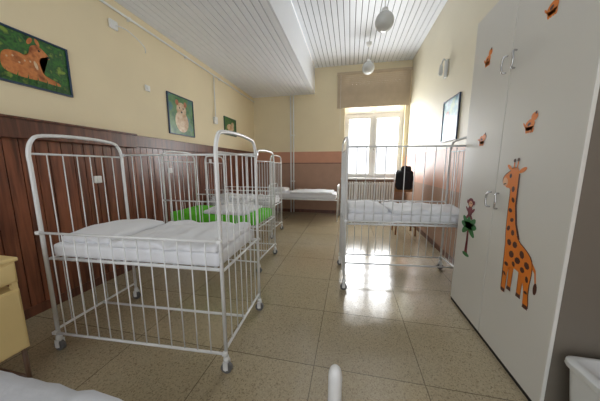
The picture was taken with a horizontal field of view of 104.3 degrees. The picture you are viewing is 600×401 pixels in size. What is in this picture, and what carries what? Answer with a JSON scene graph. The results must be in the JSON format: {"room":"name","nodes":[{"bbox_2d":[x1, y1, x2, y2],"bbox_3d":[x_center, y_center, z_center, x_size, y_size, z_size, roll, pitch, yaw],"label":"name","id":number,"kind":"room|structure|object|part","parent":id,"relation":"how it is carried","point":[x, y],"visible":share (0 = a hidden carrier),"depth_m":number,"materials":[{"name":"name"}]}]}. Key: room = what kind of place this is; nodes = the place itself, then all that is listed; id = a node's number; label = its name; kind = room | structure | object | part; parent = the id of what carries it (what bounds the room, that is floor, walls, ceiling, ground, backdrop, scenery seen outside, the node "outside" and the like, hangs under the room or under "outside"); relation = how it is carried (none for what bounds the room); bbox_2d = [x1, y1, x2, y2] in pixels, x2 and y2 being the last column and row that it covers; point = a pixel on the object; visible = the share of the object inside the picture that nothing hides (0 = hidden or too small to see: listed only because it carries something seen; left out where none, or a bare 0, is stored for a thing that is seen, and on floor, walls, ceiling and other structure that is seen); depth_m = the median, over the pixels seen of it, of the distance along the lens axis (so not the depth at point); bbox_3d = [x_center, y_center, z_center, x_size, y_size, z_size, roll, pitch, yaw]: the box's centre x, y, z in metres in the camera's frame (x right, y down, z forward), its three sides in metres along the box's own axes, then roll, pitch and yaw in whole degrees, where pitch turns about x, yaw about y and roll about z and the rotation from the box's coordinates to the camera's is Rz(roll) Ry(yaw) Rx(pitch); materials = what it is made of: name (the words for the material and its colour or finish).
{"room":"hospital room","nodes":[
{"label":"hospital room","id":0,"kind":"room"},
{"bbox_2d":[0,0,253,151],"bbox_3d":[-2.329,-1.138,2.735,0.150,4.150,9.050,2,9,12],"label":"wall","id":1,"kind":"structure","parent":0,"point":[110,69],"depth_m":2.83,"materials":[{"name":"beige paint"}]},
{"bbox_2d":[0,22,73,97],"bbox_3d":[-2.374,-1.234,2.089,0.022,0.450,0.530,2,9,12],"label":"framed picture","id":2,"kind":"object","parent":1,"relation":"attached to","point":[27,60],"visible":1,"depth_m":2.07,"materials":[{"name":"paper"}]},
{"bbox_2d":[0,45,60,86],"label":"painting","id":3,"kind":"object","parent":2,"relation":"attached to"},
{"bbox_2d":[23,262,146,319],"bbox_3d":[-2.263,0.888,2.911,0.030,0.090,8.838,2,9,12],"label":"baseboard","id":4,"kind":"structure","parent":1,"relation":"attached to","point":[41,307],"depth_m":2.41,"materials":[{"name":"brown wood"}]},
{"bbox_2d":[0,114,253,156],"bbox_3d":[-2.217,-0.716,2.670,0.120,0.175,8.850,2,9,12],"label":"trim","id":5,"kind":"structure","parent":1,"relation":"attached to","point":[17,127],"depth_m":2.42,"materials":[{"name":"brown wood"}]},
{"bbox_2d":[108,18,145,52],"bbox_3d":[-2.115,-2.051,2.913,0.105,0.196,0.456,3,9,19],"label":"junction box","id":6,"kind":"object","parent":1,"relation":"attached to","point":[113,24],"visible":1,"depth_m":2.76,"materials":[{"name":"white paint"}]},
{"bbox_2d":[0,137,254,309],"bbox_3d":[-2.266,0.101,2.801,0.020,1.520,8.850,2,9,12],"label":"panelling","id":7,"kind":"object","parent":1,"relation":"attached to","point":[18,221],"visible":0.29,"depth_m":2.39,"materials":[{"name":"brown wood"}]},
{"bbox_2d":[94,176,101,182],"bbox_3d":[-2.272,-0.237,2.623,0.026,0.080,0.080,2,9,12],"label":"wall socket","id":8,"kind":"object","parent":7,"relation":"attached to","point":[97,179],"visible":1,"depth_m":2.61,"materials":[{"name":"white paint"}]},
{"bbox_2d":[145,84,149,91],"bbox_3d":[-2.119,-1.562,3.242,0.026,0.080,0.080,2,9,12],"label":"wall socket","id":9,"kind":"object","parent":1,"relation":"attached to","point":[147,88],"visible":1,"depth_m":3.23,"materials":[{"name":"white paint"}]},
{"bbox_2d":[99,0,253,101],"bbox_3d":[-2.253,-2.201,2.442,0.054,0.040,8.820,2,9,12],"label":"conduit pipe","id":10,"kind":"object","parent":1,"relation":"attached to","point":[128,19],"visible":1,"depth_m":3.41,"materials":[{"name":"white paint"}]},
{"bbox_2d":[166,91,194,137],"bbox_3d":[-1.985,-1.413,3.912,0.022,0.630,0.610,2,9,12],"label":"framed picture","id":11,"kind":"object","parent":1,"relation":"attached to","point":[180,111],"visible":1,"depth_m":3.87},
{"bbox_2d":[176,103,185,116],"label":"painting","id":12,"kind":"object","parent":11,"relation":"attached to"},
{"bbox_2d":[175,112,188,132],"bbox_3d":[-1.983,-1.326,3.925,0.001,0.347,0.317,2,9,12],"label":"painting","id":13,"kind":"object","parent":11,"relation":"attached to","point":[182,123],"depth_m":3.93},
{"bbox_2d":[213,76,217,123],"bbox_3d":[-1.762,-2.061,4.807,0.050,0.930,0.100,2,9,12],"label":"cable conduit","id":14,"kind":"object","parent":1,"relation":"attached to","point":[215,119],"visible":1,"depth_m":4.82,"materials":[{"name":"white paint"}]},
{"bbox_2d":[223,116,236,136],"bbox_3d":[-1.642,-1.734,5.496,0.022,0.400,0.550,2,9,12],"label":"framed picture","id":15,"kind":"object","parent":1,"relation":"attached to","point":[229,124],"visible":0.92,"depth_m":5.46},
{"bbox_2d":[227,124,233,130],"bbox_3d":[-1.640,-1.714,5.499,0.001,0.158,0.330,2,9,12],"label":"painting","id":16,"kind":"object","parent":15,"relation":"attached to","point":[229,127],"depth_m":5.49},
{"bbox_2d":[114,0,313,97],"bbox_3d":[-1.406,-2.336,2.256,1.780,0.080,8.850,2,9,12],"label":"ceiling","id":17,"kind":"structure","parent":0,"point":[244,42],"depth_m":3.58,"materials":[{"name":"white wood"}]},
{"bbox_2d":[267,0,314,93],"bbox_3d":[-0.525,-2.595,2.028,0.020,0.660,8.850,2,9,12],"label":"ceiling beam","id":18,"kind":"structure","parent":17,"relation":"attached to","point":[283,10],"depth_m":4.00,"materials":[{"name":"white paint"}]},
{"bbox_2d":[0,211,527,400],"bbox_3d":[-0.182,1.031,2.595,4.440,0.100,9.050,2,9,12],"label":"floor","id":19,"kind":"structure","parent":0,"point":[395,333],"depth_m":1.92,"materials":[{"name":"beige tile"}]},
{"bbox_2d":[0,255,32,377],"bbox_3d":[-1.891,0.761,1.243,0.459,0.830,0.444,2,9,12],"label":"nightstand","id":20,"kind":"object","parent":19,"relation":"on","point":[14,338],"visible":0.92,"depth_m":1.34,"materials":[{"name":"yellow wood"}]},
{"bbox_2d":[0,370,122,400],"bbox_3d":[-1.077,1.081,-0.002,0.937,0.563,1.926,2,9,12],"label":"bed","id":21,"kind":"object","parent":19,"relation":"on","point":[13,387],"visible":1,"depth_m":0.86,"materials":[{"name":"white fabric"}]},
{"bbox_2d":[25,130,263,373],"bbox_3d":[-1.081,0.291,1.857,1.384,1.580,0.740,1,9,8],"label":"crib","id":22,"kind":"object","parent":19,"relation":"on","point":[184,242],"visible":1,"depth_m":1.63,"materials":[{"name":"white metal"}]},
{"bbox_2d":[63,218,163,243],"bbox_3d":[-1.483,0.221,1.907,0.423,0.101,0.549,1,9,8],"label":"pillow","id":23,"kind":"object","parent":22,"relation":"on","point":[125,227],"depth_m":1.77,"materials":[{"name":"white fabric"}]},
{"bbox_3d":[-1.134,0.605,1.545,1.342,0.774,0.024,1,9,8],"label":"rail","id":24,"kind":"part","parent":22,"relation":"part of","materials":[{"name":"white metal"}]},
{"bbox_3d":[-1.081,0.320,1.861,1.261,0.102,0.631,1,9,8],"label":"mattress","id":25,"kind":"part","parent":22,"relation":"part of","materials":[{"name":"white fabric"}]},
{"bbox_2d":[109,220,250,252],"bbox_3d":[-0.861,0.246,1.816,0.797,0.076,0.640,1,9,8],"label":"duvet","id":26,"kind":"object","parent":22,"relation":"on","point":[180,229],"depth_m":1.66,"materials":[{"name":"white fabric"}]},
{"bbox_3d":[-1.028,-0.038,2.166,1.342,0.784,0.024,1,9,8],"label":"rail","id":27,"kind":"part","parent":22,"relation":"part of","materials":[{"name":"white metal"}]},
{"bbox_2d":[161,149,277,272],"bbox_3d":[-1.094,0.085,3.317,1.384,1.560,0.720,2,9,12],"label":"crib","id":28,"kind":"object","parent":19,"relation":"on","point":[265,213],"visible":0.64,"depth_m":3.12,"materials":[{"name":"white metal"}]},
{"bbox_3d":[-1.167,0.387,3.018,1.342,0.774,0.024,2,9,12],"label":"rail","id":29,"kind":"part","parent":28,"relation":"part of","materials":[{"name":"white metal"}]},
{"bbox_3d":[-1.094,0.192,3.333,1.261,0.133,0.611,2,9,12],"label":"mattress","id":30,"kind":"part","parent":28,"relation":"part of","materials":[{"name":"green fabric"}]},
{"bbox_2d":[204,204,261,215],"bbox_3d":[-0.916,0.099,3.271,0.607,0.096,0.609,2,9,12],"label":"duvet","id":31,"kind":"object","parent":28,"relation":"on","point":[223,209],"depth_m":3.04,"materials":[{"name":"white fabric"}]},
{"bbox_3d":[-1.022,0.287,3.691,1.342,0.774,0.024,2,9,12],"label":"rail","id":32,"kind":"part","parent":28,"relation":"part of","materials":[{"name":"white metal"}]},
{"bbox_2d":[204,155,283,238],"bbox_3d":[-1.101,-0.122,4.714,1.384,1.560,0.720,2,9,12],"label":"crib","id":33,"kind":"object","parent":19,"relation":"on","point":[277,199],"visible":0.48,"depth_m":4.52,"materials":[{"name":"white metal"}]},
{"bbox_2d":[211,192,240,198],"bbox_3d":[-1.498,-0.108,4.802,0.422,0.102,0.528,2,9,12],"label":"pillow","id":34,"kind":"object","parent":33,"relation":"on","point":[221,196],"depth_m":4.59,"materials":[{"name":"white fabric"}]},
{"bbox_3d":[-1.173,0.180,4.415,1.342,0.774,0.024,2,9,12],"label":"rail","id":35,"kind":"part","parent":33,"relation":"part of","materials":[{"name":"white metal"}]},
{"bbox_3d":[-1.101,-0.004,4.732,1.261,0.103,0.611,2,9,12],"label":"mattress","id":36,"kind":"part","parent":33,"relation":"part of","materials":[{"name":"white fabric"}]},
{"bbox_3d":[-1.028,0.081,5.088,1.342,0.774,0.024,2,9,12],"label":"rail","id":37,"kind":"part","parent":33,"relation":"part of","materials":[{"name":"white metal"}]},
{"bbox_2d":[231,194,278,200],"bbox_3d":[-0.881,-0.075,4.675,0.794,0.073,0.618,2,9,12],"label":"duvet","id":38,"kind":"object","parent":33,"relation":"on","point":[277,196],"depth_m":4.45,"materials":[{"name":"white fabric"}]},
{"bbox_2d":[268,183,339,220],"bbox_3d":[0.131,-0.004,6.214,1.780,0.887,0.754,2,9,12],"label":"hospital bed","id":39,"kind":"object","parent":19,"relation":"on","point":[287,194],"visible":0.88,"depth_m":5.86,"materials":[{"name":"white fabric"}]},
{"bbox_2d":[275,187,289,191],"bbox_3d":[-0.519,-0.304,6.308,0.403,0.134,0.506,2,9,12],"label":"pillow","id":40,"kind":"object","parent":39,"relation":"on","point":[284,189],"depth_m":6.09,"materials":[{"name":"white fabric"}]},
{"bbox_3d":[0.131,-0.160,6.190,1.691,0.144,0.702,2,9,12],"label":"mattress","id":41,"kind":"part","parent":39,"relation":"part of","materials":[{"name":"white fabric"}]},
{"bbox_2d":[290,189,333,194],"bbox_3d":[0.335,-0.246,6.133,1.088,0.100,0.743,2,9,12],"label":"blanket","id":42,"kind":"object","parent":39,"relation":"on","point":[296,191],"depth_m":5.84,"materials":[{"name":"white fabric"}]},
{"bbox_2d":[328,364,341,400],"bbox_3d":[0.195,1.040,1.300,0.078,0.262,0.078,2,9,12],"label":"bed rail","id":43,"kind":"object","parent":19,"relation":"on","point":[335,373],"visible":1,"depth_m":1.27,"materials":[{"name":"white metal"}]},
{"bbox_2d":[339,181,393,213],"bbox_3d":[1.812,-0.047,6.358,1.433,0.930,0.110,2,9,12],"label":"radiator","id":44,"kind":"object","parent":19,"relation":"on","point":[389,192],"visible":0.5,"depth_m":6.26,"materials":[{"name":"white metal"}]},
{"bbox_2d":[337,136,466,289],"bbox_3d":[1.166,0.119,2.709,1.384,1.670,0.720,1,8,6],"label":"crib","id":45,"kind":"object","parent":19,"relation":"on","point":[419,214],"visible":0.92,"depth_m":2.48,"materials":[{"name":"white metal"}]},
{"bbox_2d":[347,200,387,212],"bbox_3d":[0.762,0.057,2.743,0.421,0.100,0.529,1,8,6],"label":"pillow","id":46,"kind":"object","parent":45,"relation":"on","point":[378,208],"depth_m":2.52,"materials":[{"name":"white fabric"}]},
{"bbox_3d":[1.202,0.375,3.097,1.342,0.774,0.024,1,8,6],"label":"rail","id":47,"kind":"part","parent":45,"relation":"part of","materials":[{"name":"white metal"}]},
{"bbox_3d":[1.166,0.153,2.714,1.261,0.102,0.611,1,8,6],"label":"mattress","id":48,"kind":"part","parent":45,"relation":"part of","materials":[{"name":"white fabric"}]},
{"bbox_3d":[1.130,-0.151,2.320,1.342,0.784,0.024,1,8,6],"label":"rail","id":49,"kind":"part","parent":45,"relation":"part of","materials":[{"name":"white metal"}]},
{"bbox_2d":[380,201,458,215],"bbox_3d":[1.389,0.078,2.679,0.794,0.077,0.618,1,8,6],"label":"duvet","id":50,"kind":"object","parent":45,"relation":"on","point":[397,207],"depth_m":2.48,"materials":[{"name":"white fabric"}]},
{"bbox_2d":[391,166,416,235],"bbox_3d":[2.114,-0.017,4.704,0.420,1.357,0.488,2,9,12],"label":"wooden chair","id":51,"kind":"object","parent":19,"relation":"on","point":[408,182],"visible":0.77,"depth_m":4.73,"materials":[{"name":"brown wood"}]},
{"bbox_2d":[451,0,599,400],"bbox_3d":[1.596,-0.174,1.617,0.408,2.570,1.157,2,9,12],"label":"tall cabinet","id":52,"kind":"object","parent":19,"relation":"on","point":[550,67],"visible":1,"depth_m":1.32,"materials":[{"name":"laminate"}]},
{"bbox_2d":[462,215,475,256],"bbox_3d":[1.502,0.300,2.088,0.001,0.411,0.265,2,9,12],"label":"sticker","id":53,"kind":"object","parent":52,"relation":"attached to","point":[468,224],"visible":1,"depth_m":2.09,"materials":[{"name":"green paper"}]},
{"bbox_2d":[466,198,474,219],"bbox_3d":[1.501,0.072,2.055,0.001,0.188,0.156,2,9,12],"label":"sticker","id":54,"kind":"object","parent":52,"relation":"attached to","point":[470,201],"visible":1,"depth_m":2.05,"materials":[{"name":"brown paper"}]},
{"bbox_2d":[478,133,485,145],"bbox_3d":[1.489,-0.498,1.911,0.001,0.102,0.123,2,9,12],"label":"sticker","id":55,"kind":"object","parent":52,"relation":"attached to","point":[482,138],"visible":1,"depth_m":1.90,"materials":[{"name":"paper"}]},
{"bbox_3d":[1.501,-0.238,1.951,0.019,2.540,0.532,2,9,12],"label":"cabinet door","id":56,"kind":"part","parent":52,"relation":"part of","materials":[{"name":"laminate"}]},
{"bbox_2d":[484,48,492,67],"bbox_3d":[1.498,-1.134,1.857,0.001,0.125,0.112,2,9,12],"label":"sticker","id":57,"kind":"object","parent":52,"relation":"attached to","point":[487,62],"visible":1,"depth_m":1.85,"materials":[{"name":"orange paper"}]},
{"bbox_2d":[500,158,536,310],"bbox_3d":[1.375,0.186,1.473,0.001,0.903,0.421,2,9,12],"label":"sticker","id":58,"kind":"object","parent":52,"relation":"attached to","point":[516,256],"visible":1,"depth_m":1.50,"materials":[{"name":"orange paper"}]},
{"bbox_3d":[1.378,0.504,1.530,0.001,0.165,0.044,2,9,12],"label":"leg","id":59,"kind":"part","parent":58,"relation":"part of","materials":[{"name":"orange paper"}]},
{"bbox_3d":[1.359,0.522,1.444,0.001,0.155,0.044,2,9,12],"label":"leg","id":60,"kind":"part","parent":58,"relation":"part of","materials":[{"name":"orange paper"}]},
{"bbox_2d":[523,111,537,132],"bbox_3d":[1.381,-0.467,1.399,0.001,0.122,0.114,2,9,12],"label":"sticker","id":61,"kind":"object","parent":52,"relation":"attached to","point":[529,127],"visible":1,"depth_m":1.39,"materials":[{"name":"orange paper"}]},
{"bbox_2d":[545,0,558,19],"bbox_3d":[1.370,-1.058,1.262,0.001,0.120,0.117,2,9,12],"label":"sticker","id":62,"kind":"object","parent":52,"relation":"attached to","point":[553,8],"visible":1,"depth_m":1.26,"materials":[{"name":"orange paper"}]},
{"bbox_2d":[564,356,599,400],"bbox_3d":[1.444,1.010,0.966,0.352,0.418,0.440,2,9,12],"label":"storage bin","id":63,"kind":"object","parent":19,"relation":"on","point":[584,381],"visible":1,"depth_m":1.09,"materials":[{"name":"plastic"}]},
{"bbox_2d":[253,60,412,199],"bbox_3d":[0.749,-1.712,6.613,4.240,4.150,0.300,2,9,12],"label":"wall","id":64,"kind":"structure","parent":0,"point":[319,126],"depth_m":6.48,"materials":[{"name":"beige paint"}]},
{"bbox_2d":[290,95,294,211],"bbox_3d":[-0.219,-1.289,6.692,0.140,3.290,0.068,2,9,12],"label":"pipe","id":65,"kind":"object","parent":64,"relation":"attached to","point":[293,135],"visible":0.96,"depth_m":6.66,"materials":[{"name":"metal"}]},
{"bbox_2d":[275,208,342,213],"bbox_3d":[0.725,0.319,6.756,4.198,0.090,0.015,2,9,12],"label":"baseboard","id":66,"kind":"structure","parent":64,"relation":"attached to","point":[279,209],"depth_m":6.84,"materials":[{"name":"brown wood"}]},
{"bbox_2d":[257,151,403,210],"bbox_3d":[0.721,-0.547,6.630,4.210,1.660,0.012,2,9,12],"label":"trim","id":67,"kind":"structure","parent":64,"relation":"attached to","point":[312,170],"depth_m":6.71,"materials":[{"name":"paint"}]},
{"bbox_2d":[345,177,393,179],"bbox_3d":[1.945,-0.596,6.366,1.630,0.045,0.280,2,9,12],"label":"window sill","id":68,"kind":"structure","parent":64,"relation":"attached to","point":[353,178],"depth_m":6.24,"materials":[{"name":"white paint"}]},
{"bbox_2d":[343,76,404,177],"bbox_3d":[1.979,-1.959,6.302,1.520,2.670,0.120,2,9,12],"label":"window","id":69,"kind":"structure","parent":64,"relation":"in","point":[374,113],"depth_m":6.31,"materials":[{"name":"white paint"}]},
{"bbox_2d":[337,67,412,108],"bbox_3d":[1.877,-2.543,6.046,1.830,1.560,0.070,2,9,12],"label":"window blind","id":70,"kind":"object","parent":69,"relation":"attached to","point":[393,91],"visible":0.98,"depth_m":5.97,"materials":[{"name":"fabric"}]},
{"bbox_3d":[1.877,-2.454,6.059,1.810,0.030,0.040,2,9,12],"label":"rail","id":71,"kind":"part","parent":70,"relation":"part of","materials":[{"name":"fabric"}]},
{"bbox_2d":[291,0,447,67],"bbox_3d":[0.678,-2.924,1.721,2.440,0.080,8.850,2,9,12],"label":"ceiling","id":72,"kind":"structure","parent":0,"point":[335,32],"depth_m":4.45,"materials":[{"name":"white wood"}]},
{"bbox_2d":[362,41,373,74],"bbox_3d":[1.477,-3.053,5.018,0.260,0.630,0.260,2,9,12],"label":"pendant lamp","id":73,"kind":"object","parent":72,"relation":"hanging from","point":[368,66],"visible":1,"depth_m":4.96,"materials":[{"name":"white glass"}]},
{"bbox_3d":[1.477,-2.868,5.045,0.260,0.255,0.260,2,9,12],"label":"glass globe","id":74,"kind":"part","parent":73,"relation":"part of"},
{"bbox_3d":[1.477,-3.172,5.000,0.120,0.390,0.120,2,9,12],"label":"stem","id":75,"kind":"part","parent":73,"relation":"part of","materials":[{"name":"white paint"}]},
{"bbox_2d":[375,0,393,32],"bbox_3d":[1.213,-2.776,3.317,0.260,0.680,0.260,2,9,12],"label":"pendant lamp","id":76,"kind":"object","parent":72,"relation":"hanging from","point":[384,21],"visible":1,"depth_m":3.28,"materials":[{"name":"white glass"}]},
{"bbox_3d":[1.213,-2.566,3.349,0.260,0.255,0.260,2,9,12],"label":"glass globe","id":77,"kind":"part","parent":76,"relation":"part of"},
{"bbox_2d":[407,0,498,154],"bbox_3d":[1.965,-1.004,1.832,0.150,4.150,9.050,2,9,12],"label":"wall","id":78,"kind":"structure","parent":0,"point":[453,35],"depth_m":3.79,"materials":[{"name":"beige paint"}]},
{"bbox_2d":[413,226,453,265],"bbox_3d":[1.865,1.016,2.049,0.012,0.090,8.850,2,9,12],"label":"baseboard","id":79,"kind":"structure","parent":78,"relation":"attached to","point":[418,229],"depth_m":3.87,"materials":[{"name":"brown wood"}]},
{"bbox_2d":[403,147,465,257],"bbox_3d":[1.866,0.215,1.925,0.008,1.530,8.840,2,9,12],"label":"trim","id":80,"kind":"structure","parent":78,"relation":"attached to","point":[441,153],"depth_m":3.86,"materials":[{"name":"paint"}]},
{"bbox_2d":[438,58,448,78],"bbox_3d":[2.244,-2.072,3.655,0.120,0.289,0.100,2,9,12],"label":"wall lamp","id":81,"kind":"object","parent":78,"relation":"attached to","point":[444,59],"visible":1,"depth_m":3.64,"materials":[{"name":"white glass"}]},
{"bbox_2d":[440,92,461,142],"bbox_3d":[2.226,-1.200,3.462,0.022,0.620,0.570,2,9,12],"label":"framed picture","id":82,"kind":"object","parent":78,"relation":"attached to","point":[451,107],"visible":0.99,"depth_m":3.42},
{"bbox_2d":[445,112,448,121],"bbox_3d":[2.248,-1.278,3.564,0.001,0.159,0.148,2,9,12],"label":"painting","id":83,"kind":"object","parent":82,"relation":"attached to","point":[447,114],"depth_m":3.56},
{"bbox_2d":[445,115,453,132],"bbox_3d":[2.225,-1.139,3.472,0.001,0.244,0.319,2,9,12],"label":"painting","id":84,"kind":"object","parent":82,"relation":"attached to","point":[449,124],"depth_m":3.46}
]}

